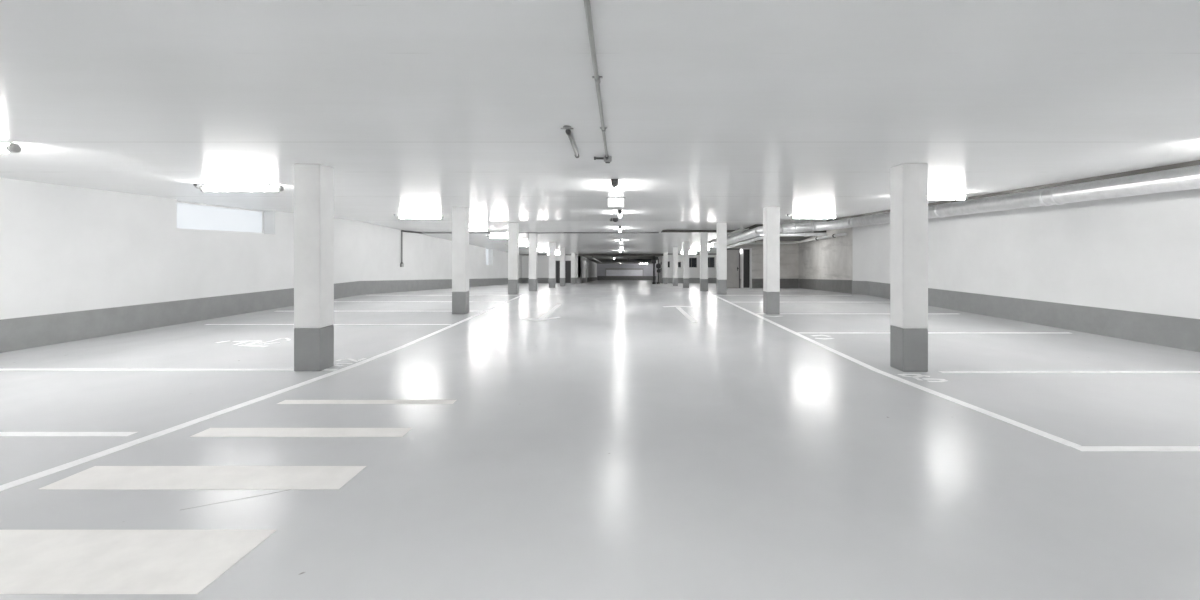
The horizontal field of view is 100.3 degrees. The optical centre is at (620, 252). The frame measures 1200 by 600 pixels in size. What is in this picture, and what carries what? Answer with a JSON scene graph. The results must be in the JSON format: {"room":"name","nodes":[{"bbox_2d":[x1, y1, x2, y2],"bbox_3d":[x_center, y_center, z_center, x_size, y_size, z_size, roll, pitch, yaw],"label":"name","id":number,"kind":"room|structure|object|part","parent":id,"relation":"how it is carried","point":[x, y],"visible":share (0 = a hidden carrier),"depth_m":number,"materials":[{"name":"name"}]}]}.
{"room":"parking garage","nodes":[
{"label":"parking garage","id":0,"kind":"room"},
{"bbox_2d":[0,178,521,319],"bbox_3d":[-8.860,0.628,17.650,0.360,4.115,53.300,0,0,0],"label":"wall","id":1,"kind":"structure","parent":0,"point":[64,249],"depth_m":9.15,"materials":[{"name":"white paint"}]},
{"bbox_2d":[177,201,263,233],"bbox_3d":[-8.980,-0.754,11.155,0.050,0.589,2.770,0,0,0],"label":"window","id":2,"kind":"structure","parent":1,"relation":"in","point":[190,216],"depth_m":11.15,"materials":[{"name":"white glass"}]},
{"bbox_2d":[0,278,521,352],"bbox_3d":[-8.692,1.803,17.500,0.036,1.736,53.000,0,0,0],"label":"baseboard","id":3,"kind":"structure","parent":1,"relation":"attached to","point":[20,333],"depth_m":9.38,"materials":[{"name":"grey paint"}]},
{"bbox_2d":[486,249,488,264],"bbox_3d":[-9.010,0.266,33.100,0.050,1.182,1.800,0,0,0],"label":"window","id":4,"kind":"structure","parent":1,"relation":"in","point":[487,250],"depth_m":33.74,"materials":[{"name":"white glass"}]},
{"bbox_3d":[-9.015,0.266,33.100,0.010,1.109,1.730,0,0,0],"label":"pane","id":5,"kind":"part","parent":4,"relation":"part of","materials":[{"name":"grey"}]},
{"bbox_2d":[522,255,580,282],"bbox_3d":[-6.325,1.446,44.125,5.550,2.490,0.250,0,0,0],"label":"wall","id":6,"kind":"structure","parent":0,"point":[542,260],"depth_m":44.00,"materials":[{"name":"white paint"}]},
{"bbox_2d":[522,278,580,282],"bbox_3d":[-6.125,2.439,43.996,5.150,0.465,0.008,0,0,0],"label":"baseboard","id":7,"kind":"structure","parent":6,"relation":"attached to","point":[524,280],"depth_m":43.99,"materials":[{"name":"grey paint"}]},
{"bbox_2d":[556,261,570,282],"bbox_3d":[-5.075,1.681,44.090,1.350,1.980,0.220,0,0,0],"label":"door","id":8,"kind":"structure","parent":6,"relation":"in","point":[567,263],"depth_m":44.08,"materials":[{"name":"grey metal"}]},
{"bbox_2d":[578,255,596,282],"bbox_3d":[-3.675,2.132,59.000,0.250,3.862,30.000,0,0,0],"label":"wall","id":9,"kind":"structure","parent":0,"point":[588,267],"depth_m":51.60,"materials":[{"name":"white paint"}]},
{"bbox_2d":[582,277,596,282],"bbox_3d":[-3.545,3.135,59.000,0.010,1.857,30.000,0,0,0],"label":"baseboard","id":10,"kind":"structure","parent":9,"relation":"attached to","point":[589,279],"depth_m":56.19,"materials":[{"name":"grey concrete"}]},
{"bbox_2d":[0,280,1199,599],"bbox_3d":[0.000,2.863,32.500,20.400,2.928,83.600,0,0,0],"label":"floor","id":11,"kind":"structure","parent":0,"point":[621,445],"depth_m":3.52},
{"bbox_2d":[0,432,136,435],"bbox_3d":[-6.185,1.399,3.860,4.830,0.002,0.090,0,0,0],"label":"parking line","id":12,"kind":"object","parent":11,"relation":"on","point":[1,433],"visible":1,"depth_m":3.87,"materials":[{"name":"white paint"}]},
{"bbox_2d":[0,530,275,593],"bbox_3d":[-2.644,1.399,2.288,1.812,0.002,0.475,0,0,0],"label":"crosswalk stripe","id":13,"kind":"object","parent":11,"relation":"on","point":[31,561],"visible":1,"depth_m":2.29,"materials":[{"name":"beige paint"}]},
{"bbox_2d":[0,369,337,370],"bbox_3d":[-6.000,1.399,5.990,5.200,0.002,0.090,0,0,0],"label":"parking line","id":14,"kind":"object","parent":11,"relation":"on","point":[0,369],"visible":1,"depth_m":5.99,"materials":[{"name":"white paint"}]},
{"bbox_2d":[38,466,365,489],"bbox_3d":[-2.560,1.399,3.119,1.780,0.002,0.323,0,0,0],"label":"crosswalk stripe","id":15,"kind":"object","parent":11,"relation":"on","point":[96,477],"visible":1,"depth_m":3.10,"materials":[{"name":"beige paint"}]},
{"bbox_2d":[216,338,290,346],"bbox_3d":[-5.798,1.399,7.822,1.044,0.002,0.797,0,0,0],"label":"wheelchair symbol","id":16,"kind":"object","parent":11,"relation":"on","point":[288,339],"visible":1,"depth_m":7.79,"materials":[{"name":"white paint"}]},
{"bbox_2d":[0,295,522,490],"bbox_3d":[-3.338,1.399,9.568,0.424,0.002,13.966,0,0,2],"label":"lane line","id":17,"kind":"object","parent":11,"relation":"on","point":[163,432],"visible":1,"depth_m":4.12,"materials":[{"name":"white paint"}]},
{"bbox_2d":[190,428,411,436],"bbox_3d":[-2.473,1.399,3.897,1.615,0.002,0.195,0,0,0],"label":"bar","id":18,"kind":"object","parent":11,"relation":"on","point":[211,432],"visible":1,"depth_m":3.89,"materials":[{"name":"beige paint"}]},
{"bbox_2d":[294,164,333,370],"bbox_3d":[-3.708,0.175,6.045,0.315,2.450,0.290,0,0,0],"label":"pillar","id":19,"kind":"structure","parent":11,"relation":"on","point":[313,183],"depth_m":5.90,"materials":[{"name":"white paint"}]},
{"bbox_2d":[206,324,450,324],"bbox_3d":[-5.705,1.399,9.760,4.790,0.002,0.090,0,0,0],"label":"bay line","id":20,"kind":"object","parent":11,"relation":"on","point":[206,324],"visible":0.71,"depth_m":9.75,"materials":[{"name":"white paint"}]},
{"bbox_2d":[334,358,366,365],"bbox_3d":[-3.538,1.399,6.396,0.342,0.002,0.474,0,0,0],"label":"bay number","id":21,"kind":"object","parent":11,"relation":"on","point":[349,358],"visible":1,"depth_m":6.49,"materials":[{"name":"paint"}]},
{"bbox_2d":[277,400,455,403],"bbox_3d":[-2.375,1.399,4.692,1.630,0.002,0.125,0,0,0],"label":"bar","id":22,"kind":"object","parent":11,"relation":"on","point":[284,401],"visible":1,"depth_m":4.67,"materials":[{"name":"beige paint"}]},
{"bbox_2d":[452,207,468,313],"bbox_3d":[-3.708,0.175,11.565,0.315,2.450,0.290,0,0,0],"label":"pillar","id":23,"kind":"structure","parent":11,"relation":"on","point":[460,215],"depth_m":11.42,"materials":[{"name":"white paint"}]},
{"bbox_2d":[508,223,518,293],"bbox_3d":[-3.708,0.205,17.245,0.315,2.462,0.290,0,0,0],"label":"pillar","id":24,"kind":"structure","parent":11,"relation":"on","point":[513,228],"depth_m":17.10,"materials":[{"name":"white paint"}]},
{"bbox_2d":[529,233,536,290],"bbox_3d":[-3.708,0.384,21.095,0.315,2.462,0.290,0,0,0],"label":"pillar","id":25,"kind":"structure","parent":11,"relation":"on","point":[532,236],"depth_m":20.95,"materials":[{"name":"white paint"}]},
{"bbox_2d":[521,304,561,320],"bbox_3d":[-1.725,1.399,11.885,0.850,0.002,3.330,0,0,0],"label":"arrow","id":26,"kind":"object","parent":11,"relation":"on","point":[546,314],"depth_m":10.80,"materials":[{"name":"white paint"}]},
{"bbox_2d":[549,242,554,287],"bbox_3d":[-3.708,0.655,26.945,0.315,2.462,0.290,0,0,0],"label":"pillar","id":27,"kind":"structure","parent":11,"relation":"on","point":[551,244],"depth_m":26.80,"materials":[{"name":"white paint"}]},
{"bbox_2d":[560,247,564,285],"bbox_3d":[-3.708,0.878,31.745,0.315,2.462,0.290,0,0,0],"label":"pillar","id":28,"kind":"structure","parent":11,"relation":"on","point":[562,249],"depth_m":31.60,"materials":[{"name":"white paint"}]},
{"bbox_2d":[571,252,574,283],"bbox_3d":[-3.708,1.207,38.845,0.315,2.462,0.290,0,0,0],"label":"pillar","id":29,"kind":"structure","parent":11,"relation":"on","point":[572,253],"depth_m":38.70,"materials":[{"name":"white paint"}]},
{"bbox_2d":[652,256,661,283],"bbox_3d":[2.755,1.321,38.600,0.750,2.200,0.380,0,0,0],"label":"pipe riser","id":30,"kind":"object","parent":11,"relation":"on","point":[655,258],"visible":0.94,"depth_m":38.53,"materials":[{"name":"black paint"}]},
{"bbox_2d":[663,253,667,283],"bbox_3d":[3.461,1.212,38.945,0.298,2.462,0.290,0,0,0],"label":"pillar","id":31,"kind":"structure","parent":11,"relation":"on","point":[665,255],"depth_m":38.80,"materials":[{"name":"white paint"}]},
{"bbox_2d":[673,247,677,285],"bbox_3d":[3.461,0.882,31.845,0.298,2.462,0.290,0,0,0],"label":"pillar","id":32,"kind":"structure","parent":11,"relation":"on","point":[675,249],"depth_m":31.70,"materials":[{"name":"white paint"}]},
{"bbox_2d":[662,306,696,321],"bbox_3d":[1.505,1.399,11.635,0.850,0.002,3.170,0,0,0],"label":"arrow","id":33,"kind":"object","parent":11,"relation":"on","point":[681,310],"depth_m":11.71,"materials":[{"name":"white paint"}]},
{"bbox_2d":[683,242,688,287],"bbox_3d":[3.461,0.641,26.645,0.298,2.462,0.290,0,0,0],"label":"pillar","id":34,"kind":"structure","parent":11,"relation":"on","point":[685,244],"depth_m":26.50,"materials":[{"name":"white paint"}]},
{"bbox_2d":[700,232,707,290],"bbox_3d":[3.461,0.374,20.895,0.298,2.462,0.290,0,0,0],"label":"pillar","id":35,"kind":"structure","parent":11,"relation":"on","point":[703,235],"depth_m":20.75,"materials":[{"name":"white paint"}]},
{"bbox_2d":[717,223,726,293],"bbox_3d":[3.461,0.203,17.195,0.298,2.462,0.290,0,0,0],"label":"pillar","id":36,"kind":"structure","parent":11,"relation":"on","point":[721,227],"depth_m":17.05,"materials":[{"name":"white paint"}]},
{"bbox_2d":[763,207,779,313],"bbox_3d":[3.461,0.175,11.505,0.298,2.450,0.290,0,0,0],"label":"pillar","id":37,"kind":"structure","parent":11,"relation":"on","point":[771,215],"depth_m":11.36,"materials":[{"name":"white paint"}]},
{"bbox_2d":[810,335,833,338],"bbox_3d":[3.344,1.399,8.307,0.376,0.002,0.463,0,0,0],"label":"bay number","id":38,"kind":"object","parent":11,"relation":"on","point":[810,335],"visible":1,"depth_m":8.35,"materials":[{"name":"paint"}]},
{"bbox_2d":[713,295,1080,445],"bbox_3d":[3.075,1.399,10.081,0.310,0.002,12.938,0,0,-1],"label":"lane line","id":39,"kind":"object","parent":11,"relation":"on","point":[1010,421],"visible":1,"depth_m":4.97,"materials":[{"name":"white paint"}]},
{"bbox_2d":[890,164,927,371],"bbox_3d":[3.461,0.175,6.015,0.298,2.450,0.290,0,0,0],"label":"pillar","id":40,"kind":"structure","parent":11,"relation":"on","point":[908,182],"depth_m":5.87,"materials":[{"name":"white paint"}]},
{"bbox_2d":[897,374,947,381],"bbox_3d":[3.381,1.399,5.610,0.303,0.002,0.441,0,0,-25],"label":"bay number","id":41,"kind":"object","parent":11,"relation":"on","point":[918,375],"visible":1,"depth_m":5.56,"materials":[{"name":"paint"}]},
{"bbox_2d":[797,332,1068,332],"bbox_3d":[5.470,1.399,8.730,4.760,0.002,0.090,0,0,0],"label":"bay line","id":42,"kind":"object","parent":11,"relation":"on","point":[797,332],"visible":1,"depth_m":8.77,"materials":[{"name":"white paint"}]},
{"bbox_2d":[939,371,1199,372],"bbox_3d":[5.875,1.399,5.870,4.250,0.002,0.090,0,0,0],"label":"parking line","id":43,"kind":"object","parent":11,"relation":"on","point":[939,371],"visible":1,"depth_m":5.89,"materials":[{"name":"white paint"}]},
{"bbox_2d":[1071,446,1199,450],"bbox_3d":[5.625,1.399,3.570,4.750,0.002,0.090,0,0,0],"label":"parking line","id":44,"kind":"object","parent":11,"relation":"on","point":[1081,448],"visible":1,"depth_m":3.57,"materials":[{"name":"white paint"}]},
{"bbox_2d":[0,0,1199,263],"bbox_3d":[0.000,-0.011,32.500,20.400,3.277,83.600,0,0,0],"label":"ceiling","id":45,"kind":"structure","parent":0,"point":[715,111],"depth_m":3.54,"materials":[{"name":"paint"}]},
{"bbox_2d":[0,142,21,152],"bbox_3d":[-6.356,-0.994,4.700,1.361,0.111,0.084,0,0,0],"label":"ceiling lamp","id":46,"kind":"object","parent":45,"relation":"attached to","point":[5,147],"visible":1,"depth_m":4.67,"materials":[{"name":"white plastic"}]},
{"bbox_2d":[0,142,18,144],"bbox_3d":[-6.300,-1.027,4.700,1.190,0.012,0.084,0,0,0],"label":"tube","id":47,"kind":"object","parent":46,"relation":"on","point":[1,143],"depth_m":4.68,"materials":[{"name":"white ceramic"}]},
{"bbox_2d":[193,184,283,191],"bbox_3d":[-5.856,-0.994,7.650,1.361,0.111,0.084,0,0,0],"label":"ceiling lamp","id":48,"kind":"object","parent":45,"relation":"attached to","point":[213,187],"visible":1,"depth_m":7.62,"materials":[{"name":"white plastic"}]},
{"bbox_2d":[201,185,281,185],"bbox_3d":[-5.800,-1.027,7.650,1.190,0.012,0.084,0,0,0],"label":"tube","id":49,"kind":"object","parent":48,"relation":"on","point":[201,185],"depth_m":7.61,"materials":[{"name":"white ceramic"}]},
{"bbox_2d":[394,214,443,218],"bbox_3d":[-5.545,-0.994,13.700,1.361,0.111,0.084,0,0,0],"label":"ceiling lamp","id":50,"kind":"object","parent":45,"relation":"attached to","point":[404,215],"visible":1,"depth_m":13.66,"materials":[{"name":"white plastic"}]},
{"bbox_2d":[399,215,442,215],"bbox_3d":[-5.490,-1.027,13.700,1.190,0.012,0.084,0,0,0],"label":"tray","id":51,"kind":"object","parent":50,"relation":"on","point":[399,215],"depth_m":13.69,"materials":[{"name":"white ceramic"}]},
{"bbox_2d":[469,228,488,230],"bbox_3d":[-5.705,-0.882,19.000,1.361,0.111,0.084,0,0,0],"label":"ceiling lamp","id":52,"kind":"object","parent":45,"relation":"attached to","point":[470,229],"visible":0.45,"depth_m":18.96,"materials":[{"name":"white plastic"}]},
{"bbox_2d":[487,236,507,237],"bbox_3d":[-5.405,-0.711,22.700,1.361,0.111,0.084,0,0,0],"label":"ceiling lamp","id":53,"kind":"object","parent":45,"relation":"attached to","point":[487,236],"visible":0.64,"depth_m":22.66,"materials":[{"name":"white plastic"}]},
{"bbox_2d":[400,230,659,266],"bbox_3d":[-3.555,-0.168,20.294,10.350,1.455,1.167,0,0,0],"label":"conduit","id":54,"kind":"object","parent":45,"relation":"attached to","point":[402,231],"visible":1,"depth_m":20.85,"materials":[{"name":"grey plastic"}]},
{"bbox_2d":[561,126,578,157],"bbox_3d":[-0.448,-1.026,4.718,0.105,0.044,1.205,0,0,0],"label":"conduit","id":55,"kind":"object","parent":45,"relation":"attached to","point":[568,131],"visible":1,"depth_m":4.45,"materials":[{"name":"grey plastic"}]},
{"bbox_2d":[584,0,608,159],"bbox_3d":[-0.129,-1.028,0.710,0.060,0.040,9.420,0,0,0],"label":"conduit","id":56,"kind":"object","parent":45,"relation":"attached to","point":[596,76],"visible":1,"depth_m":2.73,"materials":[{"name":"grey plastic"}]},
{"bbox_2d":[594,156,611,162],"bbox_3d":[-0.198,-1.016,5.470,0.194,0.068,0.090,0,0,0],"label":"junction box","id":57,"kind":"object","parent":45,"relation":"attached to","point":[609,160],"visible":0.94,"depth_m":5.44,"materials":[{"name":"grey plastic"}]},
{"bbox_2d":[611,179,617,196],"bbox_3d":[-0.090,-0.994,7.750,0.100,0.111,1.350,0,0,0],"label":"ceiling lamp","id":58,"kind":"object","parent":45,"relation":"attached to","point":[614,182],"visible":1,"depth_m":7.18,"materials":[{"name":"white plastic"}]},
{"bbox_2d":[607,197,624,206],"bbox_3d":[-0.095,-0.965,9.500,0.350,0.200,0.100,0,0,0],"label":"sign","id":59,"kind":"object","parent":45,"relation":"hanging from","point":[612,201],"visible":0.77,"depth_m":9.46,"materials":[{"name":"white plastic"}]},
{"bbox_2d":[579,254,662,255],"bbox_3d":[0.000,0.182,41.490,7.040,0.146,0.140,0,0,0],"label":"trim","id":60,"kind":"structure","parent":45,"relation":"attached to","point":[579,254],"depth_m":41.42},
{"bbox_2d":[628,259,652,260],"bbox_3d":[2.050,0.638,50.000,2.760,0.276,0.160,0,0,0],"label":"pipe","id":61,"kind":"object","parent":45,"relation":"hanging from","point":[628,259],"visible":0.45,"depth_m":49.93,"materials":[{"name":"black metal"}]},
{"bbox_2d":[708,228,748,243],"bbox_3d":[4.450,-0.674,21.900,0.260,0.431,8.000,0,0,0],"label":"cable tray","id":62,"kind":"object","parent":45,"relation":"hanging from","point":[740,230],"visible":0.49,"depth_m":19.54,"materials":[{"name":"black paint"}]},
{"bbox_2d":[727,232,826,247],"bbox_3d":[6.068,-0.412,21.516,1.966,0.572,8.773,0,0,0],"label":"pipe","id":63,"kind":"object","parent":45,"relation":"hanging from","point":[813,233],"visible":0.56,"depth_m":17.17,"materials":[{"name":"silver metal"}]},
{"bbox_2d":[732,233,846,243],"bbox_3d":[7.185,-0.576,21.747,3.170,0.289,7.805,0,0,0],"label":"pipe","id":64,"kind":"object","parent":45,"relation":"hanging from","point":[840,234],"visible":0.89,"depth_m":22.64,"materials":[{"name":"grey metal"}]},
{"bbox_2d":[787,214,836,218],"bbox_3d":[5.224,-0.994,13.700,1.361,0.111,0.084,0,0,0],"label":"ceiling lamp","id":65,"kind":"object","parent":45,"relation":"attached to","point":[798,215],"visible":1,"depth_m":13.66,"materials":[{"name":"white plastic"}]},
{"bbox_2d":[791,215,835,215],"bbox_3d":[5.280,-1.027,13.700,1.190,0.012,0.084,0,0,0],"label":"tray","id":66,"kind":"object","parent":65,"relation":"on","point":[791,215],"depth_m":13.69,"materials":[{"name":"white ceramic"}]},
{"bbox_2d":[928,193,967,199],"bbox_3d":[5.444,-0.994,8.850,1.361,0.111,0.084,0,0,0],"label":"ceiling lamp","id":67,"kind":"object","parent":45,"relation":"attached to","point":[955,196],"visible":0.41,"depth_m":8.81,"materials":[{"name":"white plastic"}]},
{"bbox_2d":[928,194,966,194],"bbox_3d":[5.500,-1.027,8.850,1.190,0.012,0.084,0,0,0],"label":"tray","id":68,"kind":"object","parent":67,"relation":"on","point":[928,194],"depth_m":8.81,"materials":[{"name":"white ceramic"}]},
{"bbox_2d":[713,165,1199,247],"bbox_3d":[6.206,-0.818,9.454,2.922,1.145,32.907,0,0,0],"label":"duct","id":69,"kind":"object","parent":45,"relation":"hanging from","point":[1185,178],"visible":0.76,"depth_m":8.66,"materials":[{"name":"silver metal"}]},
{"bbox_2d":[827,160,1199,220],"bbox_3d":[6.544,-1.022,3.450,0.018,0.054,24.900,0,0,0],"label":"pipe","id":70,"kind":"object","parent":45,"relation":"attached to","point":[1197,162],"depth_m":7.25,"materials":[{"name":"silver metal"}]},
{"bbox_2d":[597,264,655,275],"bbox_3d":[0.850,2.738,74.150,9.500,2.850,0.300,0,0,0],"label":"wall","id":71,"kind":"structure","parent":0,"point":[647,268],"depth_m":74.01,"materials":[{"name":"grey paint"}]},
{"bbox_2d":[605,268,642,275],"bbox_3d":[0.500,2.868,73.905,5.600,1.150,0.170,0,0,0],"label":"gate","id":72,"kind":"object","parent":71,"relation":"attached to","point":[608,271],"visible":1,"depth_m":73.90,"materials":[{"name":"metal"}]},
{"bbox_2d":[597,276,655,279],"bbox_3d":[0.900,3.753,73.995,8.800,0.620,0.010,0,0,0],"label":"baseboard","id":73,"kind":"structure","parent":71,"relation":"attached to","point":[598,277],"depth_m":73.99,"materials":[{"name":"grey concrete"}]},
{"bbox_2d":[656,256,661,282],"bbox_3d":[3.675,1.570,46.875,0.250,2.806,7.250,0,0,0],"label":"wall","id":74,"kind":"structure","parent":0,"point":[659,257],"depth_m":46.10,"materials":[{"name":"white paint"}]},
{"bbox_2d":[662,255,716,277],"bbox_3d":[6.575,1.400,43.125,6.050,2.490,0.250,0,0,0],"label":"wall","id":75,"kind":"structure","parent":0,"point":[694,272],"depth_m":43.00,"materials":[{"name":"white paint"}]},
{"bbox_2d":[662,278,716,282],"bbox_3d":[6.575,2.393,42.996,6.050,0.465,0.008,0,0,0],"label":"baseboard","id":76,"kind":"structure","parent":75,"relation":"attached to","point":[670,280],"depth_m":42.99,"materials":[{"name":"grey paint"}]},
{"bbox_2d":[689,258,696,266],"bbox_3d":[6.185,0.840,43.075,0.690,0.840,0.050,0,0,0],"label":"window","id":77,"kind":"structure","parent":75,"relation":"in","point":[692,261],"depth_m":43.07,"materials":[{"name":"black glass"}]},
{"bbox_2d":[708,257,713,266],"bbox_3d":[7.735,0.820,43.075,0.630,0.880,0.050,0,0,0],"label":"window","id":78,"kind":"structure","parent":75,"relation":"in","point":[710,259],"depth_m":43.07,"materials":[{"name":"black glass"}]},
{"bbox_2d":[727,241,798,287],"bbox_3d":[7.590,0.621,26.110,4.620,2.470,0.220,0,0,0],"label":"wall partition","id":79,"kind":"structure","parent":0,"point":[789,253],"depth_m":26.00,"materials":[{"name":"concrete"}]},
{"bbox_2d":[727,248,739,287],"bbox_3d":[5.790,0.806,25.959,0.780,2.060,0.067,0,0,0],"label":"door","id":80,"kind":"structure","parent":79,"relation":"in","point":[733,254],"depth_m":25.96,"materials":[{"name":"grey metal"}]},
{"bbox_2d":[742,248,751,287],"bbox_3d":[6.540,0.796,26.110,0.520,2.080,0.260,0,0,0],"label":"door","id":81,"kind":"structure","parent":79,"relation":"in","point":[746,252],"depth_m":26.16,"materials":[{"name":"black metal"}]},
{"bbox_2d":[752,279,798,287],"bbox_3d":[8.020,1.589,25.996,2.440,0.495,0.008,0,0,0],"label":"baseboard","id":82,"kind":"structure","parent":79,"relation":"attached to","point":[756,283],"depth_m":25.99,"materials":[{"name":"grey paint"}]},
{"bbox_2d":[799,218,852,280],"bbox_3d":[8.829,0.226,21.784,0.250,3.221,8.473,0,0,8],"label":"wall","id":83,"kind":"structure","parent":0,"point":[831,258],"depth_m":20.59,"materials":[{"name":"white paint"}]},
{"bbox_2d":[799,279,851,293],"bbox_3d":[8.701,1.399,21.803,0.008,0.875,8.468,0,0,8],"label":"baseboard","id":84,"kind":"structure","parent":83,"relation":"attached to","point":[841,286],"depth_m":20.71,"materials":[{"name":"grey paint"}]},
{"bbox_2d":[853,188,1199,318],"bbox_3d":[8.300,0.008,4.300,0.300,2.876,26.600,0,0,0],"label":"wall","id":85,"kind":"structure","parent":0,"point":[1138,253],"depth_m":9.03,"materials":[{"name":"white paint"}]},
{"bbox_2d":[852,281,865,294],"bbox_3d":[8.140,1.191,17.100,0.020,0.511,1.000,0,0,0],"label":"baseboard","id":86,"kind":"structure","parent":85,"relation":"attached to","point":[858,287],"depth_m":17.05,"materials":[{"name":"grey paint"}]},
{"bbox_2d":[866,281,868,294],"bbox_3d":[8.140,1.167,16.500,0.020,0.465,0.200,0,0,0],"label":"baseboard","id":87,"kind":"structure","parent":85,"relation":"attached to","point":[867,282],"depth_m":16.49,"materials":[{"name":"grey paint"}]},
{"bbox_2d":[869,281,1199,351],"bbox_3d":[8.147,1.167,3.700,0.006,0.465,25.400,0,0,0],"label":"baseboard","id":88,"kind":"structure","parent":85,"relation":"attached to","point":[1156,329],"depth_m":8.88,"materials":[{"name":"grey paint"}]}
]}

